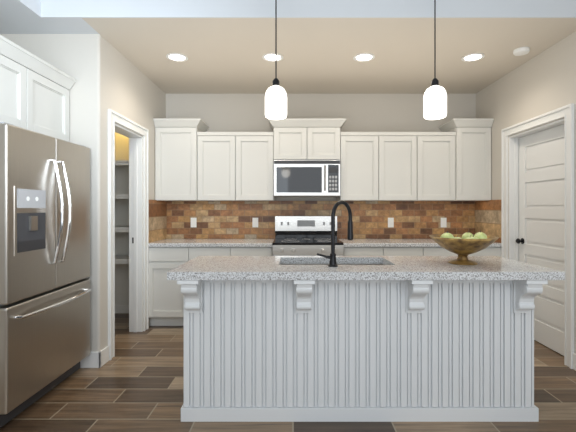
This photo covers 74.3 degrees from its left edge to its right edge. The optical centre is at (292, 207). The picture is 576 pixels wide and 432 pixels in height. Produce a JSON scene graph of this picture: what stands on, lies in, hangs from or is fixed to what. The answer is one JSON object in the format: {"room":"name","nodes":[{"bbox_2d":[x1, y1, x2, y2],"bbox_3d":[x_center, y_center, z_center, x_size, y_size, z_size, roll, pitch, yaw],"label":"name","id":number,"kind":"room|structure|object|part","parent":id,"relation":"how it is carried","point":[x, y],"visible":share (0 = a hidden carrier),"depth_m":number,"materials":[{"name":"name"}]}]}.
{"room":"kitchen","nodes":[
{"label":"kitchen","id":0,"kind":"room"},
{"bbox_2d":[0,34,79,144],"bbox_3d":[-2.110,-0.060,3.175,0.720,2.720,0.150,0,0,0],"label":"wall","id":1,"kind":"structure","parent":0,"point":[62,51],"depth_m":3.10,"materials":[{"name":"paint"}]},
{"bbox_2d":[0,35,75,141],"bbox_3d":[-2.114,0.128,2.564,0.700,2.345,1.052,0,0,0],"label":"upper cabinet","id":2,"kind":"object","parent":1,"relation":"attached to","point":[34,93],"visible":0.83,"depth_m":2.64,"materials":[{"name":"paint"}]},
{"bbox_2d":[80,350,102,367],"bbox_3d":[-2.002,1.235,3.089,0.876,0.130,0.020,0,0,0],"label":"baseboard","id":3,"kind":"structure","parent":1,"relation":"attached to","point":[100,359],"depth_m":3.08,"materials":[{"name":"paint"}]},
{"bbox_2d":[115,132,128,304],"bbox_3d":[-2.095,-0.059,3.979,0.748,2.719,1.477,0,0,0],"label":"wall","id":4,"kind":"structure","parent":0,"point":[121,219],"depth_m":4.71,"materials":[{"name":"paint"}]},
{"bbox_2d":[80,34,165,351],"bbox_3d":[-1.650,-0.060,3.910,0.140,2.720,1.620,0,0,0],"label":"wall","id":5,"kind":"structure","parent":0,"point":[104,73],"depth_m":3.15,"materials":[{"name":"paint"}]},
{"bbox_2d":[108,109,148,359],"bbox_3d":[-1.637,0.228,3.667,0.166,2.145,0.855,0,0,0],"label":"door frame","id":6,"kind":"structure","parent":5,"relation":"attached to","point":[139,232],"depth_m":3.98,"materials":[{"name":"paint"}]},
{"bbox_2d":[0,313,575,431],"bbox_3d":[0.100,1.350,1.660,5.540,0.100,6.520,0,0,0],"label":"floor","id":7,"kind":"structure","parent":0,"point":[135,383],"depth_m":2.54,"materials":[{"name":"brown wood"}]},
{"bbox_2d":[0,122,90,427],"bbox_3d":[-1.970,0.403,2.615,0.841,1.795,0.904,0,0,0],"label":"refrigerator","id":8,"kind":"object","parent":7,"relation":"on","point":[45,289],"visible":1,"depth_m":2.46,"materials":[{"name":"grey metal"}]},
{"bbox_2d":[115,160,128,312],"bbox_3d":[-2.091,0.379,4.503,0.733,1.842,0.406,0,0,0],"label":"pantry shelves","id":9,"kind":"object","parent":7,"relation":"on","point":[121,259],"visible":0.17,"depth_m":4.32,"materials":[{"name":"paint"}]},
{"bbox_2d":[148,246,195,325],"bbox_3d":[-1.319,0.860,4.406,0.513,0.880,0.620,0,0,0],"label":"base cabinet","id":10,"kind":"object","parent":7,"relation":"on","point":[166,300],"depth_m":4.11,"materials":[{"name":"paint"}]},
{"bbox_2d":[148,238,274,245],"bbox_3d":[-0.899,0.399,4.401,1.353,0.039,0.631,0,0,0],"label":"countertop","id":11,"kind":"structure","parent":10,"relation":"on","point":[163,241],"depth_m":4.19,"materials":[{"name":"grey stone"}]},
{"bbox_2d":[196,246,235,256],"bbox_3d":[-0.900,0.860,4.406,0.574,0.880,0.620,0,0,0],"label":"base cabinet","id":12,"kind":"object","parent":7,"relation":"on","point":[200,250],"depth_m":4.10,"materials":[{"name":"paint"}]},
{"bbox_2d":[236,242,272,255],"bbox_3d":[-0.481,0.860,4.406,0.513,0.880,0.620,0,0,0],"label":"base cabinet","id":13,"kind":"object","parent":7,"relation":"on","point":[240,250],"depth_m":4.10,"materials":[{"name":"paint"}]},
{"bbox_2d":[272,216,343,255],"bbox_3d":[0.160,0.700,4.337,0.756,1.200,0.726,0,0,0],"label":"range","id":14,"kind":"object","parent":7,"relation":"on","point":[302,235],"visible":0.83,"depth_m":4.62,"materials":[{"name":"silver metal"}]},
{"bbox_2d":[171,260,558,421],"bbox_3d":[0.405,0.855,2.505,2.178,0.889,0.681,0,0,0],"label":"kitchen island","id":15,"kind":"object","parent":7,"relation":"on","point":[332,337],"depth_m":2.32,"materials":[{"name":"paint"}]},
{"bbox_2d":[167,256,564,279],"bbox_3d":[0.414,0.387,2.520,2.260,0.046,0.720,0,0,0],"label":"island countertop","id":16,"kind":"structure","parent":15,"relation":"on","point":[202,265],"depth_m":2.32,"materials":[{"name":"grey stone"}]},
{"bbox_2d":[316,200,353,266],"bbox_3d":[0.273,0.157,2.436,0.249,0.412,0.181,0,0,0],"label":"faucet","id":17,"kind":"object","parent":16,"relation":"on","point":[332,257],"depth_m":2.37,"materials":[{"name":"black metal"}]},
{"bbox_2d":[429,231,498,264],"bbox_3d":[1.117,0.255,2.500,0.420,0.218,0.420,0,0,0],"label":"fruit bowl","id":18,"kind":"object","parent":16,"relation":"on","point":[463,246],"visible":1,"depth_m":2.41,"materials":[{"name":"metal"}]},
{"bbox_2d":[343,246,391,255],"bbox_3d":[0.790,0.860,4.406,0.493,0.880,0.620,0,0,0],"label":"base cabinet","id":19,"kind":"object","parent":7,"relation":"on","point":[348,250],"depth_m":4.10,"materials":[{"name":"paint"}]},
{"bbox_2d":[337,238,501,245],"bbox_3d":[1.405,0.399,4.401,1.723,0.039,0.631,0,0,0],"label":"countertop","id":20,"kind":"structure","parent":19,"relation":"on","point":[356,241],"depth_m":4.19,"materials":[{"name":"grey stone"}]},
{"bbox_2d":[392,246,431,255],"bbox_3d":[1.190,0.860,4.406,0.554,0.880,0.620,0,0,0],"label":"base cabinet","id":21,"kind":"object","parent":7,"relation":"on","point":[396,250],"depth_m":4.10,"materials":[{"name":"paint"}]},
{"bbox_2d":[432,246,471,255],"bbox_3d":[1.620,0.860,4.406,0.554,0.880,0.620,0,0,0],"label":"base cabinet","id":22,"kind":"object","parent":7,"relation":"on","point":[436,250],"depth_m":4.10,"materials":[{"name":"paint"}]},
{"bbox_2d":[472,246,501,256],"bbox_3d":[2.019,0.860,4.406,0.493,0.880,0.620,0,0,0],"label":"base cabinet","id":23,"kind":"object","parent":7,"relation":"on","point":[490,250],"depth_m":4.10,"materials":[{"name":"paint"}]},
{"bbox_2d":[0,0,575,93],"bbox_3d":[-0.100,-1.630,1.560,4.740,0.420,6.320,0,0,0],"label":"ceiling","id":24,"kind":"structure","parent":0,"point":[224,55],"depth_m":3.15,"materials":[{"name":"paint"}]},
{"bbox_2d":[166,53,187,61],"bbox_3d":[-1.090,-1.416,3.575,0.200,0.008,0.200,0,0,0],"label":"recessed light","id":25,"kind":"object","parent":24,"relation":"in","point":[177,57],"visible":1,"depth_m":3.58,"materials":[{"name":"paint"}]},
{"bbox_2d":[262,53,282,61],"bbox_3d":[-0.190,-1.416,3.575,0.200,0.008,0.200,0,0,0],"label":"recessed light","id":26,"kind":"object","parent":24,"relation":"in","point":[270,57],"visible":0.94,"depth_m":3.58,"materials":[{"name":"paint"}]},
{"bbox_2d":[265,0,286,119],"bbox_3d":[-0.114,-1.172,2.550,0.148,1.134,0.148,0,0,0],"label":"pendant light","id":27,"kind":"object","parent":24,"relation":"hanging from","point":[275,101],"visible":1,"depth_m":2.50,"materials":[{"name":"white glass"}]},
{"bbox_2d":[353,53,374,61],"bbox_3d":[0.668,-1.416,3.575,0.200,0.008,0.200,0,0,0],"label":"recessed light","id":28,"kind":"object","parent":24,"relation":"in","point":[362,57],"visible":1,"depth_m":3.58,"materials":[{"name":"paint"}]},
{"bbox_2d":[423,0,446,119],"bbox_3d":[0.953,-1.172,2.550,0.148,1.134,0.148,0,0,0],"label":"pendant light","id":29,"kind":"object","parent":24,"relation":"hanging from","point":[435,102],"visible":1,"depth_m":2.50,"materials":[{"name":"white glass"}]},
{"bbox_2d":[461,53,484,61],"bbox_3d":[1.693,-1.416,3.575,0.200,0.008,0.200,0,0,0],"label":"recessed light","id":30,"kind":"object","parent":24,"relation":"in","point":[472,57],"visible":1,"depth_m":3.58,"materials":[{"name":"paint"}]},
{"bbox_2d":[513,47,529,55],"bbox_3d":[2.050,-1.401,3.410,0.132,0.038,0.132,0,0,0],"label":"smoke detector","id":31,"kind":"object","parent":24,"relation":"attached to","point":[520,51],"visible":1,"depth_m":3.38,"materials":[{"name":"white plastic"}]},
{"bbox_2d":[166,94,475,200],"bbox_3d":[0.100,-0.270,4.795,5.540,3.140,0.150,0,0,0],"label":"wall","id":32,"kind":"structure","parent":0,"point":[358,112],"depth_m":4.72,"materials":[{"name":"paint"}]},
{"bbox_2d":[152,118,208,201],"bbox_3d":[-1.306,-0.548,4.526,0.540,0.924,0.380,0,0,0],"label":"upper cabinet","id":33,"kind":"object","parent":32,"relation":"attached to","point":[179,142],"depth_m":4.35,"materials":[{"name":"paint"}]},
{"bbox_2d":[204,130,239,201],"bbox_3d":[-0.880,-0.473,4.526,0.563,0.774,0.380,0,0,0],"label":"upper cabinet","id":34,"kind":"object","parent":32,"relation":"attached to","point":[221,149],"depth_m":4.37,"materials":[{"name":"paint"}]},
{"bbox_2d":[240,132,275,201],"bbox_3d":[-0.473,-0.473,4.536,0.500,0.774,0.360,0,0,0],"label":"upper cabinet","id":35,"kind":"object","parent":32,"relation":"attached to","point":[255,147],"depth_m":4.37,"materials":[{"name":"paint"}]},
{"bbox_2d":[272,150,343,197],"bbox_3d":[0.160,-0.376,4.491,0.756,0.472,0.450,0,0,0],"label":"upper cabinet","id":36,"kind":"object","parent":32,"relation":"attached to","point":[295,173],"depth_m":4.31,"materials":[{"name":"paint"}]},
{"bbox_2d":[273,160,340,196],"bbox_3d":[0.160,-0.343,4.491,0.756,0.405,0.450,0,0,0],"label":"microwave","id":37,"kind":"object","parent":36,"relation":"in","point":[291,178],"depth_m":4.31,"materials":[{"name":"silver metal"}]},
{"bbox_2d":[272,118,343,149],"bbox_3d":[0.160,-0.780,4.512,0.764,0.460,0.408,0,0,0],"label":"upper cabinet","id":38,"kind":"object","parent":32,"relation":"attached to","point":[289,133],"depth_m":4.34,"materials":[{"name":"paint"}]},
{"bbox_2d":[165,200,476,238],"bbox_3d":[0.345,0.144,4.710,3.842,0.469,0.013,0,0,0],"label":"backsplash","id":39,"kind":"structure","parent":32,"relation":"attached to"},
{"bbox_2d":[336,132,383,201],"bbox_3d":[0.794,-0.473,4.536,0.502,0.774,0.360,0,0,0],"label":"upper cabinet","id":40,"kind":"object","parent":32,"relation":"attached to","point":[363,151],"depth_m":4.37,"materials":[{"name":"paint"}]},
{"bbox_2d":[384,132,411,201],"bbox_3d":[1.203,-0.473,4.536,0.564,0.774,0.360,0,0,0],"label":"upper cabinet","id":41,"kind":"object","parent":32,"relation":"attached to","point":[399,193],"depth_m":4.37,"materials":[{"name":"paint"}]},
{"bbox_2d":[412,130,463,201],"bbox_3d":[1.644,-0.473,4.526,0.566,0.774,0.380,0,0,0],"label":"upper cabinet","id":42,"kind":"object","parent":32,"relation":"attached to","point":[437,157],"depth_m":4.36,"materials":[{"name":"paint"}]},
{"bbox_2d":[439,118,491,201],"bbox_3d":[2.034,-0.548,4.526,0.465,0.924,0.380,0,0,0],"label":"upper cabinet","id":43,"kind":"object","parent":32,"relation":"attached to","point":[477,131],"depth_m":4.35,"materials":[{"name":"paint"}]},
{"bbox_2d":[476,31,575,353],"bbox_3d":[2.340,-0.270,1.560,0.140,3.140,6.320,0,0,0],"label":"wall","id":44,"kind":"structure","parent":0,"point":[543,82],"depth_m":3.62,"materials":[{"name":"paint"}]},
{"bbox_2d":[501,103,573,368],"bbox_3d":[2.327,0.228,3.580,0.166,2.145,1.030,0,0,0],"label":"door frame","id":45,"kind":"structure","parent":44,"relation":"attached to","point":[566,112],"depth_m":3.30,"materials":[{"name":"paint"}]},
{"bbox_2d":[516,124,563,355],"bbox_3d":[2.353,0.280,3.580,0.104,2.024,0.804,0,0,0],"label":"door","id":46,"kind":"structure","parent":44,"relation":"in","point":[540,240],"depth_m":3.56,"materials":[{"name":"paint"}]},
{"bbox_3d":[2.333,0.340,3.912,0.064,0.060,0.060,0,0,0],"label":"knob","id":47,"kind":"part","parent":46,"relation":"part of","materials":[{"name":"black metal"}]},
{"bbox_2d":[572,353,575,370],"bbox_3d":[2.262,1.235,0.736,0.016,0.130,4.670,0,0,0],"label":"baseboard","id":48,"kind":"structure","parent":44,"relation":"attached to","point":[573,354],"depth_m":3.05,"materials":[{"name":"paint"}]}
]}

